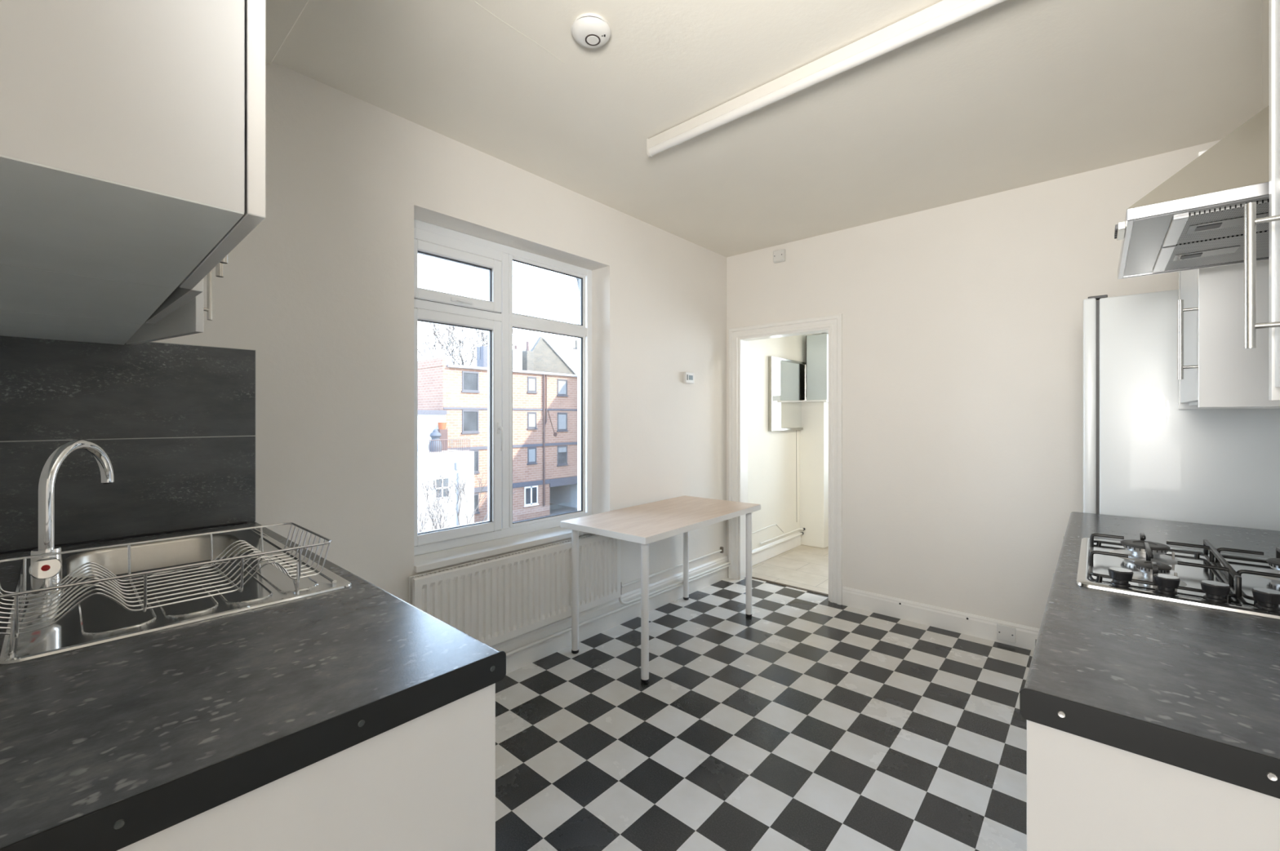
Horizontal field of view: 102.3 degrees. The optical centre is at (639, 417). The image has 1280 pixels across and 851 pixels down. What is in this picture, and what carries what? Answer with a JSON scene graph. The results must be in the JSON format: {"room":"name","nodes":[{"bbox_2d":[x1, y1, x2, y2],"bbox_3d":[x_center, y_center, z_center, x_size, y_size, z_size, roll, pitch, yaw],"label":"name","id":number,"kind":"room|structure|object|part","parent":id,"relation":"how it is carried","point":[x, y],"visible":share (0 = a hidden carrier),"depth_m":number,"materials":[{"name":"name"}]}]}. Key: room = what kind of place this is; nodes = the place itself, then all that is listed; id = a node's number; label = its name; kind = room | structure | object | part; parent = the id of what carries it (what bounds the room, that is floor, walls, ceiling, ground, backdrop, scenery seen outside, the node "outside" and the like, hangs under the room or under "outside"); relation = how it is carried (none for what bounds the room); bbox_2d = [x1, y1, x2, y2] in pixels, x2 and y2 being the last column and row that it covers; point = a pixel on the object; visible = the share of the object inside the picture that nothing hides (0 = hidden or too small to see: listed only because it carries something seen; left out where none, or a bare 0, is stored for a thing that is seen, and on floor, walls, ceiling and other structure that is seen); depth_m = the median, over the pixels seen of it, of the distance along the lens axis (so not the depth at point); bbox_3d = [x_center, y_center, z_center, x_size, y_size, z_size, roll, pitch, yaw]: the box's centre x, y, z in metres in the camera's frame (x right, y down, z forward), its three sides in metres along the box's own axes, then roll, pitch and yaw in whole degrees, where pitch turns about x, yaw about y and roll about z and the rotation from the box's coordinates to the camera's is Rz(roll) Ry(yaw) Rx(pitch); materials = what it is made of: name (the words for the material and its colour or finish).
{"room":"kitchen","nodes":[
{"label":"kitchen","id":0,"kind":"room"},
{"bbox_2d":[151,61,828,603],"bbox_3d":[0.087,0.050,3.739,0.300,2.710,6.215,0,0,42],"label":"wall","id":1,"kind":"structure","parent":0,"point":[322,289],"depth_m":2.24,"materials":[{"name":"paint"}]},
{"bbox_2d":[0,335,256,554],"bbox_3d":[-1.575,0.068,1.623,0.014,0.616,0.600,0,0,42],"label":"backsplash","id":2,"kind":"structure","parent":1,"relation":"attached to","point":[175,424],"depth_m":1.60,"materials":[{"name":"grey tile"}]},
{"bbox_2d":[266,0,309,64],"bbox_3d":[-0.520,-1.296,0.718,2.795,0.019,0.647,0,0,42],"label":"trim","id":3,"kind":"structure","parent":1,"relation":"attached to","point":[282,15],"depth_m":1.67,"materials":[{"name":"paint"}]},
{"bbox_2d":[413,526,589,573],"bbox_3d":[-0.690,0.675,2.828,0.293,0.030,1.224,0,0,42],"label":"windowsill","id":4,"kind":"structure","parent":1,"relation":"attached to","point":[428,562],"depth_m":2.60,"materials":[{"name":"white paint"}]},
{"bbox_2d":[413,218,591,556],"bbox_3d":[-0.714,-0.140,2.849,0.119,1.600,1.226,0,0,42],"label":"window","id":5,"kind":"structure","parent":1,"relation":"in","point":[495,315],"depth_m":2.76,"materials":[{"name":"white plastic"}]},
{"bbox_3d":[-0.939,-0.704,2.616,0.067,0.282,0.513,0,0,42],"label":"sash","id":6,"kind":"part","parent":5,"relation":"part of","materials":[{"name":"white plastic"}]},
{"bbox_3d":[-0.939,0.048,2.616,0.067,1.130,0.513,0,0,42],"label":"casement sash","id":7,"kind":"part","parent":5,"relation":"part of","materials":[{"name":"white plastic"}]},
{"bbox_3d":[-0.896,-0.583,2.593,0.030,0.023,0.106,0,0,42],"label":"handle","id":8,"kind":"part","parent":5,"relation":"part of","materials":[{"name":"white plastic"}]},
{"bbox_3d":[-0.743,0.106,2.758,0.041,0.151,0.023,0,0,42],"label":"handle","id":9,"kind":"part","parent":5,"relation":"part of","materials":[{"name":"white plastic"}]},
{"bbox_3d":[-0.550,-0.725,3.067,0.006,0.320,0.545,0,0,42],"label":"pane","id":10,"kind":"part","parent":5,"relation":"part of","materials":[{"name":"clear glass"}]},
{"bbox_2d":[408,533,621,646],"bbox_3d":[-0.556,0.901,2.728,0.074,0.412,1.318,0,0,42],"label":"radiator","id":11,"kind":"object","parent":1,"relation":"attached to","point":[494,601],"visible":0.87,"depth_m":2.62,"materials":[{"name":"white metal"}]},
{"bbox_3d":[-0.576,0.903,2.720,0.054,0.408,1.272,0,0,42],"label":"panel","id":12,"kind":"part","parent":11,"relation":"part of","materials":[{"name":"white metal"}]},
{"bbox_2d":[413,534,597,578],"bbox_3d":[-0.573,0.704,2.717,0.032,0.006,1.242,0,0,42],"label":"grille","id":13,"kind":"object","parent":11,"relation":"attached to","point":[589,535],"depth_m":2.56,"materials":[{"name":"white metal"}]},
{"bbox_2d":[618,561,730,604],"bbox_3d":[0.303,1.141,3.691,0.022,0.089,1.300,0,0,42],"label":"pipe","id":14,"kind":"object","parent":11,"relation":"attached to","point":[729,562],"visible":0.91,"depth_m":3.59,"materials":[{"name":"metal"}]},
{"bbox_2d":[490,555,728,674],"bbox_3d":[-0.327,1.218,3.027,0.022,0.175,3.150,0,0,42],"label":"baseboard","id":15,"kind":"structure","parent":1,"relation":"attached to","point":[516,661],"depth_m":3.10,"materials":[{"name":"white paint"}]},
{"bbox_2d":[506,564,729,657],"bbox_3d":[-0.307,1.199,3.006,0.017,0.021,3.135,0,0,42],"label":"pipe","id":16,"kind":"object","parent":1,"relation":"attached to","point":[591,620],"visible":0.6,"depth_m":3.09,"materials":[{"name":"metal"}]},
{"bbox_2d":[621,546,723,587],"bbox_3d":[0.273,1.067,3.701,0.027,0.047,1.175,0,0,42],"label":"pipe","id":17,"kind":"object","parent":1,"relation":"attached to","point":[721,551],"visible":0.94,"depth_m":3.66,"materials":[{"name":"metal"}]},
{"bbox_2d":[683,372,693,383],"bbox_3d":[0.360,-0.288,3.800,0.026,0.080,0.106,0,0,42],"label":"thermostat","id":18,"kind":"object","parent":1,"relation":"attached to","point":[688,378],"visible":1,"depth_m":3.78,"materials":[{"name":"white plastic"}]},
{"bbox_2d":[751,524,784,533],"bbox_3d":[1.130,1.067,4.697,0.008,0.114,0.802,0,0,42],"label":"cable","id":19,"kind":"object","parent":1,"relation":"attached to","point":[775,524],"visible":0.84,"depth_m":4.75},
{"bbox_2d":[751,532,800,566],"bbox_3d":[1.211,1.240,4.784,0.018,0.130,1.280,0,0,42],"label":"baseboard","id":20,"kind":"structure","parent":1,"relation":"attached to","point":[760,557],"depth_m":4.84,"materials":[{"name":"white paint"}]},
{"bbox_2d":[751,528,805,555],"bbox_3d":[1.248,1.164,4.781,0.044,0.074,1.245,0,0,42],"label":"pipe","id":21,"kind":"object","parent":1,"relation":"attached to","point":[801,533],"visible":0.91,"depth_m":4.84,"materials":[{"name":"white plastic"}]},
{"bbox_2d":[759,528,804,545],"bbox_3d":[1.375,1.140,4.937,0.052,0.016,0.847,0,0,42],"label":"pipe","id":22,"kind":"object","parent":1,"relation":"attached to","point":[799,529],"visible":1,"depth_m":4.93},
{"bbox_2d":[768,356,805,431],"bbox_3d":[1.461,-0.215,5.053,0.034,0.690,0.795,0,0,42],"label":"wall mirror","id":23,"kind":"object","parent":1,"relation":"attached to","point":[786,377],"visible":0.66,"depth_m":4.99,"materials":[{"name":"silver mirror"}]},
{"bbox_2d":[795,430,796,481],"bbox_3d":[1.581,0.600,5.210,0.003,0.930,0.014,0,0,42],"label":"cable","id":24,"kind":"object","parent":1,"relation":"attached to","point":[796,430],"visible":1,"depth_m":5.21,"materials":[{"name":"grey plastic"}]},
{"bbox_2d":[495,544,1033,850],"bbox_3d":[0.281,1.365,1.774,3.195,0.120,8.900,0,0,42],"label":"floor","id":25,"kind":"structure","parent":0,"point":[808,722],"depth_m":2.12,"materials":[{"name":"tile"}]},
{"bbox_2d":[117,683,495,850],"bbox_3d":[-0.990,0.861,1.122,1.536,0.890,0.618,0,0,42],"label":"base cabinet","id":26,"kind":"object","parent":25,"relation":"on","point":[426,783],"visible":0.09,"depth_m":0.69,"materials":[{"name":"white laminate"}]},
{"bbox_2d":[0,521,506,850],"bbox_3d":[-0.997,0.397,1.115,1.554,0.046,0.608,0,0,42],"label":"countertop","id":27,"kind":"structure","parent":26,"relation":"on","point":[117,744],"depth_m":0.68,"materials":[{"name":"laminate"}]},
{"bbox_2d":[26,439,114,598],"bbox_3d":[-1.268,0.211,1.147,0.064,0.320,0.251,0,0,-26],"label":"mixer tap","id":28,"kind":"object","parent":27,"relation":"on","point":[44,571],"visible":0.96,"depth_m":1.08,"materials":[{"name":"silver metal"}]},
{"bbox_3d":[-1.218,0.309,1.057,0.040,0.046,0.045,0,0,42],"label":"knob","id":29,"kind":"part","parent":28,"relation":"part of","materials":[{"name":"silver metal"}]},
{"bbox_2d":[26,546,65,598],"bbox_3d":[-1.244,0.324,1.081,0.052,0.095,0.052,0,0,42],"label":"handle","id":30,"kind":"object","parent":28,"relation":"on","point":[35,584],"depth_m":1.07,"materials":[{"name":"silver metal"}]},
{"bbox_3d":[-1.271,0.168,1.169,0.023,0.234,0.209,0,0,-17],"label":"spout","id":31,"kind":"part","parent":28,"relation":"part of","materials":[{"name":"silver metal"}]},
{"bbox_2d":[0,526,351,664],"bbox_3d":[-1.145,0.446,1.264,0.925,0.157,0.497,0,0,42],"label":"sink","id":32,"kind":"object","parent":27,"relation":"in","point":[97,620],"visible":0.72,"depth_m":1.10,"materials":[{"name":"metal"}]},
{"bbox_3d":[-1.304,0.448,1.407,0.373,0.154,0.350,0,0,42],"label":"bowl","id":33,"kind":"part","parent":32,"relation":"part of","materials":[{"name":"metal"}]},
{"bbox_2d":[0,522,332,657],"bbox_3d":[-0.950,0.322,1.056,0.318,0.098,0.487,0,0,42],"label":"dish rack","id":34,"kind":"object","parent":32,"relation":"on","point":[16,618],"visible":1,"depth_m":1.01,"materials":[{"name":"silver metal"}]},
{"bbox_2d":[560,495,760,684],"bbox_3d":[0.177,0.940,3.112,0.605,0.730,1.205,0,0,40],"label":"dining table","id":35,"kind":"object","parent":25,"relation":"on","point":[646,524],"visible":1,"depth_m":2.85,"materials":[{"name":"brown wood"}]},
{"bbox_3d":[-0.358,0.948,2.854,0.100,0.678,0.100,0,0,40],"label":"leg","id":36,"kind":"part","parent":35,"relation":"part of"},
{"bbox_3d":[0.025,0.948,2.538,0.100,0.678,0.100,0,0,40],"label":"leg","id":37,"kind":"part","parent":35,"relation":"part of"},
{"bbox_3d":[0.329,0.948,3.687,0.100,0.678,0.100,0,0,40],"label":"leg","id":38,"kind":"part","parent":35,"relation":"part of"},
{"bbox_3d":[0.712,0.948,3.371,0.100,0.678,0.100,0,0,40],"label":"leg","id":39,"kind":"part","parent":35,"relation":"part of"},
{"bbox_2d":[800,400,828,548],"bbox_3d":[1.977,0.568,5.448,0.282,1.475,0.750,0,0,42],"label":"cabinet","id":40,"kind":"object","parent":25,"relation":"on","point":[814,437],"visible":0.7,"depth_m":5.18,"materials":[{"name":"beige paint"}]},
{"bbox_2d":[805,333,828,399],"bbox_3d":[1.940,-0.500,5.377,0.217,0.659,0.505,0,0,42],"label":"boiler","id":41,"kind":"object","parent":40,"relation":"on","point":[816,345],"visible":0.62,"depth_m":5.18,"materials":[{"name":"white metal"}]},
{"bbox_2d":[1026,536,1279,850],"bbox_3d":[1.341,0.861,1.187,0.627,0.890,1.774,0,0,42],"label":"base cabinet","id":42,"kind":"object","parent":25,"relation":"on","point":[1083,794],"visible":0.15,"depth_m":0.65,"materials":[{"name":"white laminate"}]},
{"bbox_2d":[1019,511,1279,799],"bbox_3d":[1.345,0.396,1.178,0.612,0.043,1.782,0,0,42],"label":"countertop","id":43,"kind":"structure","parent":42,"relation":"on","point":[1196,689],"depth_m":0.76,"materials":[{"name":"grey laminate"}]},
{"bbox_2d":[1075,533,1279,619],"bbox_3d":[1.348,0.348,1.197,0.502,0.054,0.580,0,0,42],"label":"gas hob","id":44,"kind":"object","parent":43,"relation":"in","point":[1212,579],"visible":1,"depth_m":1.17,"materials":[{"name":"metal"}]},
{"bbox_3d":[1.049,0.351,1.126,0.041,0.034,0.041,0,0,42],"label":"knob","id":45,"kind":"part","parent":44,"relation":"part of","materials":[{"name":"black plastic"}]},
{"bbox_3d":[1.331,0.354,1.359,0.140,0.030,0.140,0,0,42],"label":"burner","id":46,"kind":"part","parent":44,"relation":"part of","materials":[{"name":"metal"}]},
{"bbox_3d":[1.165,0.354,1.172,0.108,0.030,0.108,0,0,42],"label":"burner","id":47,"kind":"part","parent":44,"relation":"part of","materials":[{"name":"metal"}]},
{"bbox_3d":[1.102,0.351,1.080,0.041,0.034,0.041,0,0,42],"label":"knob","id":48,"kind":"part","parent":44,"relation":"part of","materials":[{"name":"black plastic"}]},
{"bbox_3d":[1.153,0.351,1.034,0.041,0.034,0.041,0,0,42],"label":"knob","id":49,"kind":"part","parent":44,"relation":"part of","materials":[{"name":"black plastic"}]},
{"bbox_3d":[1.204,0.351,0.989,0.041,0.034,0.041,0,0,42],"label":"knob","id":50,"kind":"part","parent":44,"relation":"part of","materials":[{"name":"black plastic"}]},
{"bbox_3d":[1.499,0.354,1.184,0.124,0.030,0.124,0,0,42],"label":"burner","id":51,"kind":"part","parent":44,"relation":"part of","materials":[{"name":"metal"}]},
{"bbox_3d":[0.768,0.861,0.522,0.603,0.890,0.018,0,0,42],"label":"panel","id":52,"kind":"part","parent":42,"relation":"part of","materials":[{"name":"white laminate"}]},
{"bbox_2d":[1083,288,1279,531],"bbox_3d":[2.148,0.416,2.070,0.552,1.779,0.581,0,0,42],"label":"freezer","id":53,"kind":"object","parent":25,"relation":"on","point":[1144,456],"visible":0.25,"depth_m":1.90,"materials":[{"name":"metal"}]},
{"bbox_3d":[1.956,0.109,2.240,0.039,1.152,0.581,0,0,42],"label":"door","id":54,"kind":"part","parent":53,"relation":"part of","materials":[{"name":"metal"}]},
{"bbox_2d":[272,0,1261,257],"bbox_3d":[0.473,-1.365,1.915,3.495,0.120,3.995,0,0,42],"label":"ceiling","id":55,"kind":"structure","parent":0,"point":[1009,95],"depth_m":2.07,"materials":[{"name":"paint"}]},
{"bbox_2d":[472,0,564,63],"bbox_3d":[-0.418,-1.304,1.735,0.006,0.002,0.435,0,0,41],"label":"trim","id":56,"kind":"structure","parent":55,"relation":"attached to","point":[473,0],"depth_m":1.74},
{"bbox_2d":[571,13,610,48],"bbox_3d":[-0.164,-1.283,1.724,0.133,0.042,0.133,0,0,42],"label":"smoke detector","id":57,"kind":"object","parent":55,"relation":"attached to","point":[589,30],"visible":1,"depth_m":1.70,"materials":[{"name":"white plastic"}]},
{"bbox_2d":[646,0,1006,157],"bbox_3d":[0.614,-1.265,1.925,1.522,0.077,0.041,0,0,42],"label":"light","id":58,"kind":"object","parent":55,"relation":"attached to","point":[944,13],"visible":1,"depth_m":1.85,"materials":[{"name":"plastic"}]},
{"bbox_2d":[726,139,1221,629],"bbox_3d":[1.724,0.050,3.388,3.215,2.710,0.110,0,0,42],"label":"wall","id":59,"kind":"structure","parent":0,"point":[962,322],"depth_m":3.10,"materials":[{"name":"paint"}]},
{"bbox_2d":[773,248,785,263],"bbox_3d":[1.049,-1.215,3.887,0.090,0.090,0.038,0,0,42],"label":"junction box","id":60,"kind":"object","parent":59,"relation":"attached to","point":[779,255],"visible":1,"depth_m":3.87,"materials":[{"name":"white plastic"}]},
{"bbox_2d":[728,313,842,604],"bbox_3d":[1.103,0.294,3.930,0.911,2.024,0.151,0,0,42],"label":"door frame","id":61,"kind":"structure","parent":59,"relation":"in","point":[738,337],"depth_m":3.98,"materials":[{"name":"white paint"}]},
{"bbox_2d":[842,586,1039,651],"bbox_3d":[1.895,1.243,3.150,1.303,0.125,0.020,0,0,42],"label":"baseboard","id":62,"kind":"structure","parent":59,"relation":"attached to","point":[976,626],"depth_m":3.19,"materials":[{"name":"white paint"}]},
{"bbox_2d":[996,623,1015,643],"bbox_3d":[2.095,1.239,2.951,0.088,0.088,0.017,0,0,42],"label":"plate","id":63,"kind":"object","parent":59,"relation":"attached to","point":[1004,633],"visible":1,"depth_m":2.94,"materials":[{"name":"white plastic"}]},
{"bbox_3d":[-1.324,0.050,0.918,1.925,2.710,0.120,0,0,42],"label":"wall","id":64,"kind":"structure","parent":0,"visible":0},
{"bbox_2d":[0,270,212,345],"bbox_3d":[-1.437,-0.584,1.376,0.548,0.722,0.417,0,0,42],"label":"upper cabinet","id":65,"kind":"object","parent":64,"relation":"attached to","point":[187,319],"visible":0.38,"depth_m":1.37,"materials":[{"name":"white laminate"}]},
{"bbox_3d":[-1.486,-0.233,1.320,0.547,0.020,0.266,0,0,42],"label":"panel","id":66,"kind":"part","parent":65,"relation":"part of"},
{"bbox_3d":[-1.381,-0.585,1.488,0.490,0.718,0.017,0,0,29],"label":"door","id":67,"kind":"part","parent":65,"relation":"part of","materials":[{"name":"white laminate"}]},
{"bbox_3d":[-1.195,-0.360,1.432,0.012,0.180,0.012,0,0,42],"label":"handle","id":68,"kind":"part","parent":65,"relation":"part of","materials":[{"name":"silver metal"}]},
{"bbox_2d":[0,262,223,324],"bbox_3d":[-1.063,-0.584,0.996,0.510,0.722,0.343,0,0,42],"label":"upper cabinet","id":69,"kind":"object","parent":64,"relation":"attached to","point":[24,290],"visible":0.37,"depth_m":0.96,"materials":[{"name":"white laminate"}]},
{"bbox_3d":[-0.987,-0.585,1.083,0.506,0.718,0.017,0,0,40],"label":"door","id":70,"kind":"part","parent":69,"relation":"part of","materials":[{"name":"white laminate"}]},
{"bbox_3d":[-0.807,-0.360,0.990,0.012,0.180,0.012,0,0,42],"label":"handle","id":71,"kind":"part","parent":69,"relation":"part of","materials":[{"name":"silver metal"}]},
{"bbox_2d":[0,0,266,288],"bbox_3d":[-0.690,-0.584,0.656,0.497,0.722,0.328,0,0,42],"label":"upper cabinet","id":72,"kind":"object","parent":64,"relation":"attached to","point":[133,132],"visible":1,"depth_m":0.53,"materials":[{"name":"white laminate"}]},
{"bbox_3d":[-0.710,-0.233,0.633,0.497,0.020,0.266,0,0,42],"label":"panel","id":73,"kind":"part","parent":72,"relation":"part of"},
{"bbox_3d":[-0.613,-0.585,0.742,0.493,0.718,0.018,0,0,42],"label":"door","id":74,"kind":"part","parent":72,"relation":"part of","materials":[{"name":"white laminate"}]},
{"bbox_3d":[-0.728,-0.360,0.901,0.012,0.180,0.012,0,0,42],"label":"handle","id":75,"kind":"part","parent":72,"relation":"part of","materials":[{"name":"silver metal"}]},
{"bbox_3d":[1.560,0.050,0.869,0.120,2.710,3.880,0,0,42],"label":"wall","id":76,"kind":"structure","parent":0,"visible":0},
{"bbox_2d":[1114,0,1269,279],"bbox_3d":[1.374,-0.772,1.128,0.502,0.746,0.602,0,0,42],"label":"hood","id":77,"kind":"object","parent":76,"relation":"attached to","point":[1194,219],"visible":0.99,"depth_m":1.05,"materials":[{"name":"metal"}]},
{"bbox_3d":[1.057,-0.409,1.134,0.012,0.016,0.090,0,0,42],"label":"switch panel","id":78,"kind":"part","parent":77,"relation":"part of","materials":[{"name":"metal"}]},
{"bbox_3d":[1.371,-0.400,1.282,0.036,0.002,0.032,0,0,42],"label":"finger pull","id":79,"kind":"part","parent":77,"relation":"part of","materials":[{"name":"black plastic"}]},
{"bbox_3d":[1.198,-0.400,1.087,0.036,0.002,0.032,0,0,42],"label":"finger pull","id":80,"kind":"part","parent":77,"relation":"part of","materials":[{"name":"black plastic"}]},
{"bbox_2d":[1177,150,1279,409],"bbox_3d":[1.871,-0.395,1.575,0.349,0.735,0.490,0,0,42],"label":"upper cabinet","id":81,"kind":"object","parent":76,"relation":"attached to","point":[1215,371],"visible":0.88,"depth_m":1.46,"materials":[{"name":"white laminate"}]},
{"bbox_3d":[1.617,-0.231,1.542,0.013,0.237,0.013,0,0,42],"label":"handle","id":82,"kind":"part","parent":81,"relation":"part of","materials":[{"name":"silver metal"}]},
{"bbox_3d":[1.778,-0.405,1.658,0.018,0.710,0.450,0,0,42],"label":"door","id":83,"kind":"part","parent":81,"relation":"part of","materials":[{"name":"white laminate"}]},
{"bbox_3d":[1.630,-0.319,1.531,0.035,0.009,0.009,0,0,42],"label":"post","id":84,"kind":"part","parent":81,"relation":"part of","materials":[{"name":"silver metal"}]},
{"bbox_3d":[1.630,-0.148,1.531,0.035,0.009,0.009,0,0,42],"label":"post","id":85,"kind":"part","parent":81,"relation":"part of","materials":[{"name":"silver metal"}]},
{"bbox_3d":[2.042,-0.395,1.739,0.311,0.735,0.018,0,0,42],"label":"panel","id":86,"kind":"part","parent":81,"relation":"part of","materials":[{"name":"white laminate"}]},
{"bbox_2d":[1244,0,1279,400],"bbox_3d":[1.014,-0.395,0.608,0.349,0.735,0.485,0,0,42],"label":"upper cabinet","id":87,"kind":"object","parent":76,"relation":"attached to","point":[1251,221],"visible":1,"depth_m":0.85,"materials":[{"name":"white laminate"}]},
{"bbox_3d":[0.999,-0.231,0.845,0.013,0.237,0.013,0,0,42],"label":"handle","id":88,"kind":"part","parent":87,"relation":"part of","materials":[{"name":"silver metal"}]},
{"bbox_3d":[1.012,-0.319,0.833,0.035,0.009,0.009,0,0,42],"label":"post","id":89,"kind":"part","parent":87,"relation":"part of","materials":[{"name":"silver metal"}]},
{"bbox_3d":[1.012,-0.148,0.833,0.035,0.009,0.009,0,0,42],"label":"post","id":90,"kind":"part","parent":87,"relation":"part of","materials":[{"name":"silver metal"}]},
{"bbox_3d":[1.183,-0.395,0.770,0.311,0.735,0.018,0,0,42],"label":"panel","id":91,"kind":"part","parent":87,"relation":"part of","materials":[{"name":"white laminate"}]},
{"bbox_3d":[0.921,-0.405,0.690,0.018,0.710,0.445,0,0,42],"label":"door","id":92,"kind":"part","parent":87,"relation":"part of","materials":[{"name":"white laminate"}]},
{"label":"outside","id":93,"kind":"structure","parent":0,"visible":0},
{"bbox_2d":[512,503,577,522],"bbox_3d":[-19.301,7.505,72.063,118.800,0.300,160.000,0,0,42],"label":"ground","id":94,"kind":"structure","parent":93,"point":[555,509],"depth_m":40.56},
{"bbox_2d":[417,493,454,533],"bbox_3d":[-6.888,4.861,15.735,3.637,4.999,3.210,0,0,42],"label":"bare tree","id":95,"kind":"object","parent":94,"relation":"on","point":[421,521],"visible":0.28,"depth_m":15.65,"materials":[{"name":"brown plant"}]},
{"bbox_2d":[417,409,474,532],"bbox_3d":[-14.847,3.470,27.520,3.920,7.770,11.200,0,0,42],"label":"building","id":96,"kind":"structure","parent":94,"relation":"on","point":[461,464],"depth_m":29.62,"materials":[{"name":"grey stone"}]},
{"bbox_3d":[-13.439,1.325,30.347,0.080,1.440,1.300,0,0,42],"label":"terrace door","id":97,"kind":"part","parent":96,"relation":"part of","materials":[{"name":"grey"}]},
{"bbox_2d":[428,429,442,452],"bbox_3d":[-12.071,1.380,30.444,0.760,1.330,0.760,0,0,42],"label":"clipped shrub","id":98,"kind":"object","parent":96,"relation":"on","point":[435,435],"visible":0.89,"depth_m":30.21,"materials":[{"name":"grey"}]},
{"bbox_3d":[-11.154,4.005,29.058,0.030,1.100,0.800,0,0,42],"label":"pane","id":99,"kind":"part","parent":96,"relation":"part of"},
{"bbox_2d":[437,422,447,450],"bbox_3d":[-12.043,1.190,31.381,0.520,1.710,0.507,0,0,42],"label":"terracotta pot","id":100,"kind":"object","parent":96,"relation":"on","point":[442,429],"visible":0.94,"depth_m":31.22,"materials":[{"name":"ceramic"}]},
{"bbox_2d":[429,439,470,453],"bbox_3d":[-10.889,1.665,29.592,0.050,0.762,2.482,0,0,42],"label":"terrace railing","id":101,"kind":"object","parent":96,"relation":"on","point":[455,451],"visible":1,"depth_m":29.54,"materials":[{"name":"metal"}]},
{"bbox_2d":[417,466,515,529],"bbox_3d":[-6.663,4.562,18.907,3.466,5.598,2.684,0,0,23],"label":"bare tree","id":102,"kind":"object","parent":94,"relation":"on","point":[463,483],"visible":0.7,"depth_m":18.70,"materials":[{"name":"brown plant"}]},
{"bbox_2d":[417,322,523,366],"bbox_3d":[-18.004,-2.069,51.440,14.173,18.862,9.701,0,0,24],"label":"bare tree","id":103,"kind":"object","parent":94,"relation":"on","point":[437,330],"visible":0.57,"depth_m":50.74,"materials":[{"name":"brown plant"}]},
{"bbox_2d":[476,329,487,367],"bbox_3d":[-12.614,-0.470,42.504,1.000,15.650,2.000,0,0,42],"label":"chimney","id":104,"kind":"object","parent":94,"relation":"on","point":[482,352],"visible":0.16,"depth_m":41.89,"materials":[{"name":"stone"}]},
{"bbox_2d":[417,357,577,523],"bbox_3d":[-8.140,1.820,41.349,6.230,11.070,19.200,0,0,42],"label":"apartment building","id":105,"kind":"structure","parent":94,"relation":"on","point":[544,404],"depth_m":36.81,"materials":[{"name":"orange brick"}]},
{"bbox_3d":[-11.081,0.275,33.682,0.030,1.360,1.080,0,0,42],"label":"pane","id":106,"kind":"part","parent":105,"relation":"part of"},
{"bbox_3d":[-11.081,-2.325,33.682,0.030,1.200,1.080,0,0,42],"label":"pane","id":107,"kind":"part","parent":105,"relation":"part of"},
{"bbox_3d":[-11.081,5.680,33.682,0.030,1.150,1.080,0,0,42],"label":"pane","id":108,"kind":"part","parent":105,"relation":"part of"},
{"bbox_3d":[-11.081,2.920,33.682,0.030,1.370,1.080,0,0,42],"label":"pane","id":109,"kind":"part","parent":105,"relation":"part of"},
{"bbox_3d":[-7.883,5.680,37.294,0.030,1.250,1.070,0,0,42],"label":"pane","id":110,"kind":"part","parent":105,"relation":"part of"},
{"bbox_2d":[528,448,535,462],"bbox_3d":[-7.819,2.785,37.338,0.008,0.920,0.560,0,0,42],"label":"blind","id":111,"kind":"object","parent":105,"relation":"hanging from","point":[531,451],"depth_m":37.35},
{"bbox_2d":[528,413,535,426],"bbox_3d":[-7.819,0.250,37.338,0.008,0.930,0.560,0,0,42],"label":"blind","id":112,"kind":"object","parent":105,"relation":"hanging from","point":[531,416],"depth_m":37.35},
{"bbox_2d":[528,378,535,391],"bbox_3d":[-7.819,-2.340,37.338,0.008,0.870,0.560,0,0,42],"label":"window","id":113,"kind":"structure","parent":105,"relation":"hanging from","point":[531,381],"depth_m":37.35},
{"bbox_2d":[558,414,565,429],"bbox_3d":[-5.947,0.370,39.453,0.008,1.130,0.750,0,0,42],"label":"blind","id":114,"kind":"object","parent":105,"relation":"hanging from","point":[562,418],"depth_m":39.43,"materials":[{"name":"fabric"}]},
{"bbox_2d":[558,381,565,394],"bbox_3d":[-5.947,-2.255,39.453,0.008,1.000,0.750,0,0,42],"label":"blind","id":115,"kind":"object","parent":105,"relation":"hanging from","point":[562,384],"depth_m":39.43,"materials":[{"name":"fabric"}]},
{"bbox_3d":[-5.961,2.935,39.466,0.030,1.360,0.870,0,0,42],"label":"pane","id":116,"kind":"part","parent":105,"relation":"part of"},
{"bbox_2d":[558,447,566,452],"bbox_3d":[-5.947,2.512,39.453,0.008,0.374,0.790,0,0,42],"label":"blind","id":117,"kind":"object","parent":105,"relation":"hanging from","point":[560,449],"depth_m":39.46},
{"bbox_2d":[512,345,522,370],"bbox_3d":[-10.758,0.580,44.600,0.800,13.550,0.800,0,0,42],"label":"chimney","id":118,"kind":"object","parent":94,"relation":"on","point":[517,354],"visible":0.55,"depth_m":44.30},
{"bbox_2d":[522,342,533,371],"bbox_3d":[-9.929,0.355,45.536,0.800,14.000,0.700,0,0,42],"label":"chimney stack","id":119,"kind":"object","parent":94,"relation":"on","point":[527,355],"visible":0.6,"depth_m":45.26,"materials":[{"name":"brick"}]},
{"bbox_2d":[525,342,529,351],"bbox_3d":[-9.929,-6.220,45.536,0.304,0.850,0.320,0,0,42],"label":"chimney pot","id":120,"kind":"object","parent":119,"relation":"on","point":[526,343],"depth_m":45.42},
{"bbox_2d":[522,336,577,374],"bbox_3d":[-6.647,-0.470,55.920,5.150,15.650,19.400,0,0,42],"label":"gabled house","id":121,"kind":"structure","parent":94,"relation":"on","point":[547,357],"depth_m":50.21,"materials":[{"name":"brick"}]}
]}

